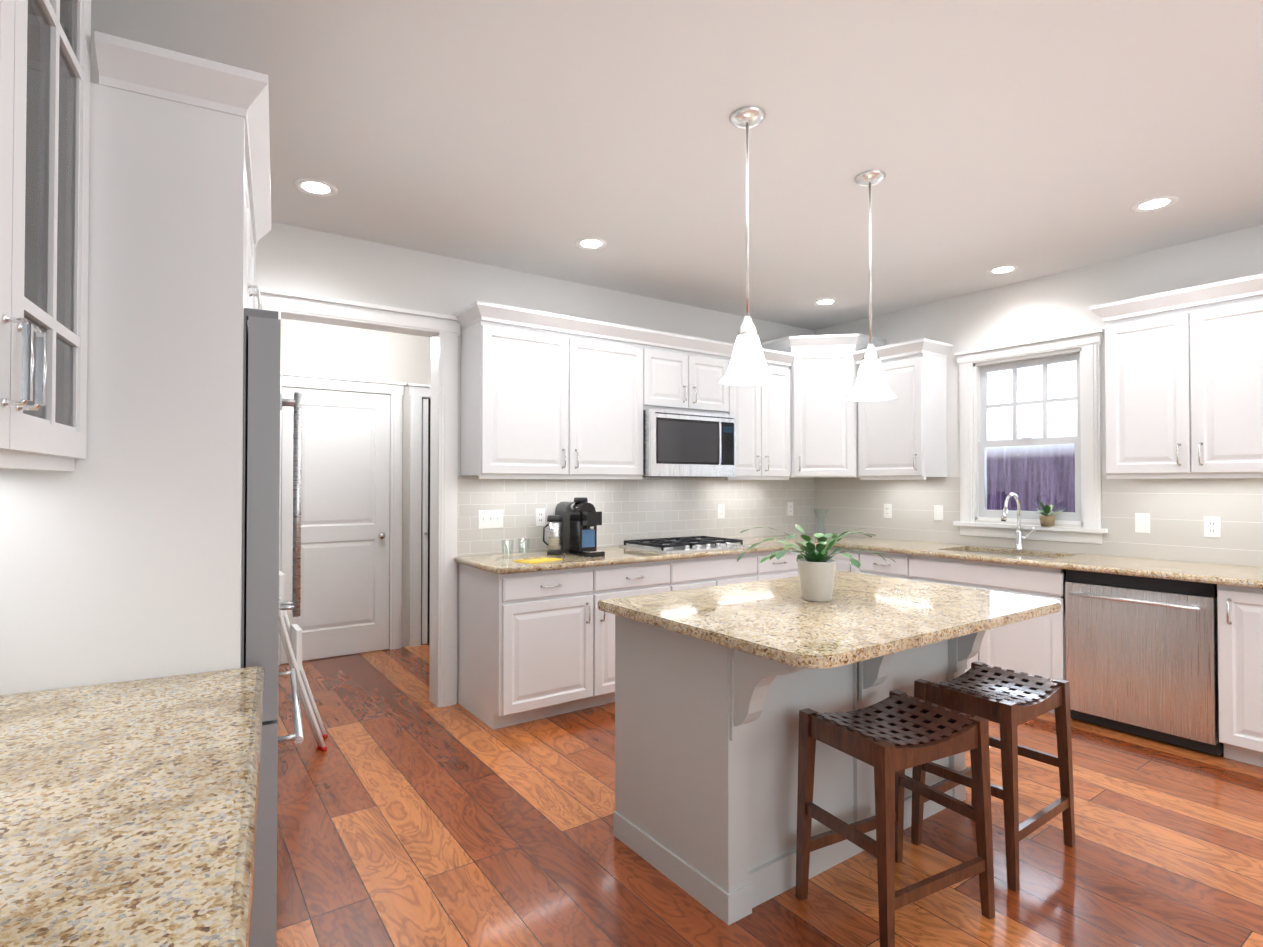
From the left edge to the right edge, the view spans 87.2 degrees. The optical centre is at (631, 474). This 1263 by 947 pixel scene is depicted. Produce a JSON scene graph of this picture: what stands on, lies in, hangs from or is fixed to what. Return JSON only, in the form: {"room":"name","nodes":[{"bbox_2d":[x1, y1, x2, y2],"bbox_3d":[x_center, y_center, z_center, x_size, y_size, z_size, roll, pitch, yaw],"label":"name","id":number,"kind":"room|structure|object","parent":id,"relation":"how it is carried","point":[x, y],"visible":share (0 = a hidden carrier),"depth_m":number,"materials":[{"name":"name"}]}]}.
{"room":"kitchen","nodes":[
{"label":"kitchen","id":0,"kind":"room"},
{"bbox_2d":[280,318,430,663],"bbox_3d":[-2.096,0.049,5.412,2.876,2.745,0.124,1,-1,-35],"label":"wall","id":1,"kind":"structure","parent":0,"point":[311,348],"depth_m":5.36,"materials":[{"name":"grey paint"}]},
{"bbox_2d":[279,372,405,664],"bbox_3d":[-2.273,0.328,5.149,1.031,2.180,0.095,1,-1,-35],"label":"hall door","id":2,"kind":"structure","parent":1,"relation":"in","point":[351,487],"depth_m":5.21,"materials":[{"name":"white wood"}]},
{"bbox_2d":[407,383,430,646],"bbox_3d":[-1.465,0.335,5.739,0.938,2.180,0.061,1,-1,-35],"label":"door frame","id":3,"kind":"structure","parent":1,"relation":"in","point":[419,569],"depth_m":5.53,"materials":[{"name":"white wood"}]},
{"bbox_2d":[255,221,813,687],"bbox_3d":[-0.881,0.034,4.313,6.444,2.745,0.124,1,-1,-35],"label":"wall","id":4,"kind":"structure","parent":0,"point":[305,261],"depth_m":4.07,"materials":[{"name":"white paint"}]},
{"bbox_2d":[255,287,459,706],"bbox_3d":[-1.555,0.213,3.819,1.157,2.374,0.189,1,-1,-35],"label":"door frame","id":5,"kind":"structure","parent":4,"relation":"attached to","point":[442,331],"depth_m":3.96,"materials":[{"name":"white wood"}]},
{"bbox_2d":[457,301,648,476],"bbox_3d":[-0.486,-0.489,4.316,1.165,0.992,0.333,1,-1,-35],"label":"upper cabinet","id":6,"kind":"object","parent":4,"relation":"attached to","point":[545,395],"depth_m":4.10,"materials":[{"name":"white wood"}]},
{"bbox_2d":[457,476,816,555],"bbox_3d":[0.293,0.267,5.056,3.355,0.498,0.007,1,-1,-35],"label":"tile backsplash","id":7,"kind":"structure","parent":4,"relation":"attached to","point":[646,507],"depth_m":4.89,"materials":[{"name":"beige tile"}]},
{"bbox_2d":[478,510,502,528],"bbox_3d":[-0.891,0.284,4.208,0.170,0.118,0.018,1,-1,-35],"label":"light switch plate","id":8,"kind":"object","parent":7,"relation":"attached to","point":[490,519],"depth_m":4.21,"materials":[{"name":"white plastic"}]},
{"bbox_2d":[535,508,544,525],"bbox_3d":[-0.606,0.283,4.413,0.074,0.118,0.008,1,-1,-35],"label":"electrical outlet plate","id":9,"kind":"object","parent":7,"relation":"attached to","point":[539,512],"depth_m":4.41,"materials":[{"name":"white plastic"}]},
{"bbox_2d":[718,504,724,518],"bbox_3d":[0.726,0.295,5.351,0.074,0.118,0.008,1,-1,-35],"label":"electrical outlet plate","id":10,"kind":"object","parent":7,"relation":"attached to","point":[721,507],"depth_m":5.35,"materials":[{"name":"white plastic"}]},
{"bbox_2d":[787,502,792,515],"bbox_3d":[1.395,0.301,5.822,0.074,0.118,0.008,1,-1,-35],"label":"electrical outlet plate","id":11,"kind":"object","parent":7,"relation":"attached to","point":[789,504],"depth_m":5.82,"materials":[{"name":"white plastic"}]},
{"bbox_2d":[649,329,732,414],"bbox_3d":[0.314,-0.710,4.882,0.794,0.536,0.333,1,-1,-35],"label":"upper cabinet","id":12,"kind":"object","parent":4,"relation":"attached to","point":[686,373],"depth_m":4.74,"materials":[{"name":"white wood"}]},
{"bbox_2d":[642,409,735,477],"bbox_3d":[0.340,-0.210,4.839,0.784,0.456,0.423,1,-1,-35],"label":"microwave","id":13,"kind":"object","parent":12,"relation":"attached to","point":[688,444],"visible":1,"depth_m":4.63,"materials":[{"name":"silver metal"}]},
{"bbox_2d":[725,345,792,479],"bbox_3d":[0.917,-0.476,5.303,0.679,0.992,0.333,1,-1,-35],"label":"upper cabinet","id":14,"kind":"object","parent":4,"relation":"attached to","point":[762,411],"depth_m":5.19,"materials":[{"name":"white wood"}]},
{"bbox_2d":[760,334,885,477],"bbox_3d":[1.573,-0.544,5.519,0.738,1.132,0.738,1,-1,-35],"label":"upper cabinet","id":15,"kind":"object","parent":4,"relation":"attached to","point":[823,414],"visible":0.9,"depth_m":5.30,"materials":[{"name":"white wood"}]},
{"bbox_2d":[90,0,1262,329],"bbox_3d":[0.905,-1.401,1.794,6.444,0.060,9.692,1,-1,-35],"label":"ceiling","id":16,"kind":"structure","parent":0,"point":[1036,138],"depth_m":2.63,"materials":[{"name":"white paint"}]},
{"bbox_2d":[293,178,337,196],"bbox_3d":[-1.482,-1.350,3.112,0.187,0.006,0.192,1,-1,-35],"label":"recessed light","id":17,"kind":"object","parent":16,"relation":"in","point":[315,187],"depth_m":3.12,"materials":[{"name":"white glass"}]},
{"bbox_2d":[575,237,606,249],"bbox_3d":[-0.235,-1.341,3.840,0.188,0.006,0.190,1,-1,-35],"label":"recessed light","id":18,"kind":"object","parent":16,"relation":"in","point":[590,243],"depth_m":3.85,"materials":[{"name":"white"}]},
{"bbox_2d":[720,106,775,384],"bbox_3d":[0.439,-0.857,2.512,0.212,1.008,0.212,1,-1,-35],"label":"pendant light","id":19,"kind":"object","parent":16,"relation":"hanging from","point":[747,365],"visible":1,"depth_m":2.48,"materials":[{"name":"white glass"}]},
{"bbox_2d":[813,298,837,305],"bbox_3d":[1.485,-1.325,5.075,0.189,0.006,0.188,1,-1,-35],"label":"recessed light","id":20,"kind":"object","parent":16,"relation":"in","point":[828,301],"depth_m":5.08,"materials":[{"name":"white"}]},
{"bbox_2d":[847,170,895,400],"bbox_3d":[1.085,-0.851,3.010,0.212,1.008,0.212,1,-1,-35],"label":"pendant light","id":21,"kind":"object","parent":16,"relation":"hanging from","point":[871,384],"visible":1,"depth_m":2.98,"materials":[{"name":"white glass"}]},
{"bbox_2d":[986,265,1019,274],"bbox_3d":[2.414,-1.335,4.309,0.194,0.006,0.184,1,-1,-35],"label":"recessed light","id":22,"kind":"object","parent":16,"relation":"in","point":[1004,269],"depth_m":4.32,"materials":[{"name":"white glass"}]},
{"bbox_2d":[1131,196,1178,211],"bbox_3d":[2.599,-1.348,3.295,0.195,0.006,0.184,1,-1,-35],"label":"recessed light","id":23,"kind":"object","parent":16,"relation":"in","point":[1156,203],"depth_m":3.30,"materials":[{"name":"white"}]},
{"bbox_2d":[276,644,1262,946],"bbox_3d":[0.905,1.404,1.758,6.444,0.060,9.692,1,-1,-35],"label":"floor","id":24,"kind":"structure","parent":0,"point":[410,814],"depth_m":2.44,"materials":[{"name":"brown wood"}]},
{"bbox_2d":[0,31,270,694],"bbox_3d":[-1.437,0.202,1.907,0.684,2.347,1.057,0,-1,-28],"label":"surround","id":25,"kind":"object","parent":24,"relation":"on","point":[121,553],"visible":0.62,"depth_m":1.54,"materials":[{"name":"white"}]},
{"bbox_2d":[249,886,253,941],"bbox_3d":[-0.517,0.922,0.168,0.674,0.863,2.955,0,-1,-28],"label":"base cabinet","id":26,"kind":"object","parent":24,"relation":"on","point":[251,915],"visible":0.04,"depth_m":1.16,"materials":[{"name":"white"}]},
{"bbox_2d":[0,666,264,946],"bbox_3d":[-0.507,0.471,0.169,0.686,0.035,2.978,0,-1,-28],"label":"countertop","id":27,"kind":"structure","parent":26,"relation":"on","point":[128,813],"depth_m":0.91,"materials":[{"name":"stone"}]},
{"bbox_2d":[241,308,303,946],"bbox_3d":[-1.390,0.479,1.966,0.727,1.795,0.918,0,-1,-28],"label":"refrigerator","id":28,"kind":"object","parent":24,"relation":"on","point":[263,605],"visible":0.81,"depth_m":1.69,"materials":[{"name":"grey metal"}]},
{"bbox_2d":[279,571,327,750],"bbox_3d":[-1.720,0.860,3.378,0.349,1.070,0.244,1,-1,-35],"label":"step stool","id":29,"kind":"object","parent":24,"relation":"on","point":[291,637],"visible":0.6,"depth_m":3.31,"materials":[{"name":"white metal"}]},
{"bbox_2d":[457,560,672,729],"bbox_3d":[-0.408,0.974,4.166,1.175,0.864,0.637,1,-1,-35],"label":"base cabinet","id":30,"kind":"object","parent":24,"relation":"on","point":[536,645],"depth_m":3.80,"materials":[{"name":"white wood"}]},
{"bbox_2d":[673,552,760,590],"bbox_3d":[0.393,0.981,4.730,0.784,0.864,0.637,1,-1,-35],"label":"base cabinet","id":31,"kind":"object","parent":24,"relation":"on","point":[691,573],"depth_m":4.47,"materials":[{"name":"white wood"}]},
{"bbox_2d":[761,549,800,580],"bbox_3d":[0.889,0.985,5.079,0.428,0.864,0.637,1,-1,-35],"label":"base cabinet","id":32,"kind":"object","parent":24,"relation":"on","point":[786,566],"depth_m":4.83,"materials":[{"name":"white wood"}]},
{"bbox_2d":[454,533,859,574],"bbox_3d":[0.482,0.530,4.761,3.379,0.035,0.699,1,-1,-35],"label":"countertop","id":33,"kind":"structure","parent":32,"relation":"on","point":[614,555],"depth_m":4.09,"materials":[{"name":"stone"}]},
{"bbox_2d":[502,539,512,557],"bbox_3d":[-0.759,0.450,4.053,0.076,0.105,0.076,1,-1,-35],"label":"tumbler","id":34,"kind":"object","parent":33,"relation":"on","point":[504,550],"visible":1,"depth_m":4.04,"materials":[{"name":"clear glass"}]},
{"bbox_2d":[518,538,529,555],"bbox_3d":[-0.674,0.451,4.139,0.076,0.105,0.076,1,-1,-35],"label":"tumbler","id":35,"kind":"object","parent":33,"relation":"on","point":[522,546],"visible":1,"depth_m":4.15,"materials":[{"name":"clear glass"}]},
{"bbox_2d":[514,556,562,562],"bbox_3d":[-0.545,0.494,3.875,0.155,0.014,0.247,-1,-1,41],"label":"cloth","id":36,"kind":"object","parent":33,"relation":"on","point":[537,560],"visible":1,"depth_m":3.85,"materials":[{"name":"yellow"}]},
{"bbox_2d":[543,497,604,556],"bbox_3d":[-0.402,0.325,4.199,0.292,0.360,0.423,1,-1,-35],"label":"coffee machine","id":37,"kind":"object","parent":33,"relation":"on","point":[571,528],"visible":1,"depth_m":4.17,"materials":[{"name":"black plastic"}]},
{"bbox_2d":[619,536,751,552],"bbox_3d":[0.388,0.488,4.709,0.784,0.046,0.546,1,-1,-35],"label":"cooktop","id":38,"kind":"object","parent":33,"relation":"in","point":[679,544],"visible":1,"depth_m":4.61,"materials":[{"name":"silver metal"}]},
{"bbox_2d":[814,509,826,532],"bbox_3d":[1.628,0.411,5.697,0.128,0.225,0.128,1,-1,-35],"label":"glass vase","id":39,"kind":"object","parent":33,"relation":"on","point":[820,519],"visible":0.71,"depth_m":5.71,"materials":[{"name":"clear glass"}]},
{"bbox_2d":[613,615,985,924],"bbox_3d":[0.747,0.953,2.599,1.390,0.864,0.906,1,-1,-35],"label":"kitchen island","id":40,"kind":"object","parent":24,"relation":"on","point":[706,765],"visible":0.52,"depth_m":2.25,"materials":[{"name":"grey wood"}]},
{"bbox_2d":[598,571,1060,668],"bbox_3d":[0.775,0.502,2.557,1.492,0.035,1.057,1,-1,-35],"label":"island countertop","id":41,"kind":"structure","parent":40,"relation":"on","point":[858,617],"depth_m":2.30,"materials":[{"name":"stone"}]},
{"bbox_2d":[737,524,895,601],"bbox_3d":[0.700,0.341,2.597,0.597,0.286,0.544,1,-1,-35],"label":"potted plant","id":42,"kind":"object","parent":41,"relation":"on","point":[817,572],"visible":1,"depth_m":2.52,"materials":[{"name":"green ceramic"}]},
{"bbox_2d":[825,547,856,572],"bbox_3d":[1.855,0.987,5.185,0.637,0.864,0.282,1,-1,-35],"label":"base cabinet","id":43,"kind":"object","parent":24,"relation":"on","point":[843,563],"depth_m":5.00,"materials":[{"name":"white wood"}]},
{"bbox_2d":[795,689,994,946],"bbox_3d":[0.835,1.074,2.122,0.476,0.610,0.373,0,-1,-28],"label":"stool","id":44,"kind":"object","parent":24,"relation":"on","point":[893,736],"visible":1,"depth_m":2.07,"materials":[{"name":"brown wood"}]},
{"bbox_2d":[857,550,960,583],"bbox_3d":[2.050,0.983,4.909,0.637,0.864,0.394,1,-1,-35],"label":"base cabinet","id":45,"kind":"object","parent":24,"relation":"on","point":[938,570],"depth_m":4.55,"materials":[{"name":"white wood"}]},
{"bbox_2d":[833,537,1262,587],"bbox_3d":[2.525,0.620,4.192,0.691,0.229,2.580,1,-1,-35],"label":"countertop","id":46,"kind":"structure","parent":45,"relation":"on","point":[1211,573],"depth_m":3.88,"materials":[{"name":"stone"}]},
{"bbox_2d":[1001,493,1034,549],"bbox_3d":[2.570,0.315,4.408,0.254,0.386,0.137,1,-1,-35],"label":"faucet","id":47,"kind":"object","parent":46,"relation":"on","point":[1019,543],"visible":1,"depth_m":4.48,"materials":[{"name":"silver metal"}]},
{"bbox_2d":[911,661,1074,891],"bbox_3d":[1.353,1.078,2.487,0.483,0.610,0.382,1,-1,-35],"label":"stool","id":48,"kind":"object","parent":24,"relation":"on","point":[1009,701],"visible":0.96,"depth_m":2.44,"materials":[{"name":"brown wood"}]},
{"bbox_2d":[945,583,1065,712],"bbox_3d":[2.441,1.108,4.351,0.637,0.600,0.966,1,-1,-35],"label":"base cabinet","id":49,"kind":"object","parent":24,"relation":"on","point":[1035,646],"depth_m":3.92,"materials":[{"name":"white wood"}]},
{"bbox_2d":[1065,570,1223,755],"bbox_3d":[2.881,0.963,3.660,0.659,0.848,0.661,1,-1,-35],"label":"dishwasher","id":50,"kind":"object","parent":24,"relation":"on","point":[1141,656],"visible":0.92,"depth_m":3.46,"materials":[{"name":"silver metal"}]},
{"bbox_2d":[1217,584,1262,766],"bbox_3d":[3.188,0.962,3.292,0.637,0.864,0.282,1,-1,-35],"label":"base cabinet","id":51,"kind":"object","parent":24,"relation":"on","point":[1239,608],"depth_m":3.16,"materials":[{"name":"white wood"}]},
{"bbox_2d":[814,225,1262,566],"bbox_3d":[3.983,0.015,2.839,0.124,2.745,7.887,1,-1,-35],"label":"wall","id":52,"kind":"structure","parent":0,"point":[1056,304],"depth_m":4.41,"materials":[{"name":"white paint"}]},
{"bbox_2d":[852,338,947,479],"bbox_3d":[2.085,-0.478,5.142,0.333,0.992,0.560,1,-1,-35],"label":"upper cabinet","id":53,"kind":"object","parent":52,"relation":"attached to","point":[902,437],"depth_m":4.95,"materials":[{"name":"white wood"}]},
{"bbox_2d":[953,328,1107,543],"bbox_3d":[2.733,-0.235,4.572,0.177,1.350,0.969,1,-1,-35],"label":"window","id":54,"kind":"structure","parent":52,"relation":"in","point":[974,406],"depth_m":4.52,"materials":[{"name":"white wood"}]},
{"bbox_2d":[1033,501,1064,525],"bbox_3d":[2.758,0.253,4.395,0.199,0.174,0.204,1,-1,-35],"label":"potted plant","id":55,"kind":"object","parent":54,"relation":"on","point":[1046,519],"visible":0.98,"depth_m":4.37,"materials":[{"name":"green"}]},
{"bbox_2d":[813,476,1262,566],"bbox_3d":[2.597,0.262,4.691,0.007,0.498,3.240,1,-1,-35],"label":"tile backsplash","id":56,"kind":"structure","parent":52,"relation":"attached to","point":[1177,509],"depth_m":4.09,"materials":[{"name":"beige tile"}]},
{"bbox_2d":[884,504,891,518],"bbox_3d":[2.087,0.296,5.402,0.008,0.118,0.074,1,-1,-35],"label":"electrical outlet plate","id":57,"kind":"object","parent":56,"relation":"attached to","point":[887,507],"depth_m":5.39,"materials":[{"name":"white plastic"}]},
{"bbox_2d":[934,505,942,520],"bbox_3d":[2.332,0.291,5.046,0.018,0.118,0.074,1,-1,-35],"label":"electrical outlet plate","id":58,"kind":"object","parent":56,"relation":"attached to","point":[938,509],"depth_m":5.05,"materials":[{"name":"white plastic"}]},
{"bbox_2d":[1135,513,1149,533],"bbox_3d":[3.073,0.293,3.992,0.018,0.118,0.074,1,-1,-35],"label":"electrical outlet plate","id":59,"kind":"object","parent":56,"relation":"attached to","point":[1142,521],"depth_m":3.99,"materials":[{"name":"white plastic"}]},
{"bbox_2d":[1204,516,1220,537],"bbox_3d":[3.265,0.294,3.729,0.008,0.118,0.074,1,-1,-35],"label":"electrical outlet plate","id":60,"kind":"object","parent":56,"relation":"attached to","point":[1212,525],"depth_m":3.73,"materials":[{"name":"white plastic"}]},
{"bbox_2d":[1100,273,1262,476],"bbox_3d":[3.132,-0.498,3.655,0.333,0.992,0.789,1,-1,-35],"label":"upper cabinet","id":61,"kind":"object","parent":52,"relation":"attached to","point":[1183,382],"depth_m":3.57,"materials":[{"name":"white wood"}]},
{"bbox_3d":[-0.757,-0.024,-0.221,1.053,2.745,7.588,1,-1,-35],"label":"wall","id":62,"kind":"structure","parent":0,"visible":0},
{"bbox_2d":[0,0,90,470],"bbox_3d":[-1.114,-0.631,0.997,0.385,1.234,1.072,0,-1,-28],"label":"upper cabinet","id":63,"kind":"object","parent":62,"relation":"attached to","point":[45,55],"visible":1,"depth_m":1.24,"materials":[{"name":"white wood"}]},
{"label":"outside","id":64,"kind":"structure","parent":0,"visible":0},
{"bbox_2d":[986,361,1076,511],"bbox_3d":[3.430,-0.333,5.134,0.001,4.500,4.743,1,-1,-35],"label":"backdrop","id":65,"kind":"structure","parent":64,"point":[1035,422],"depth_m":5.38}
]}

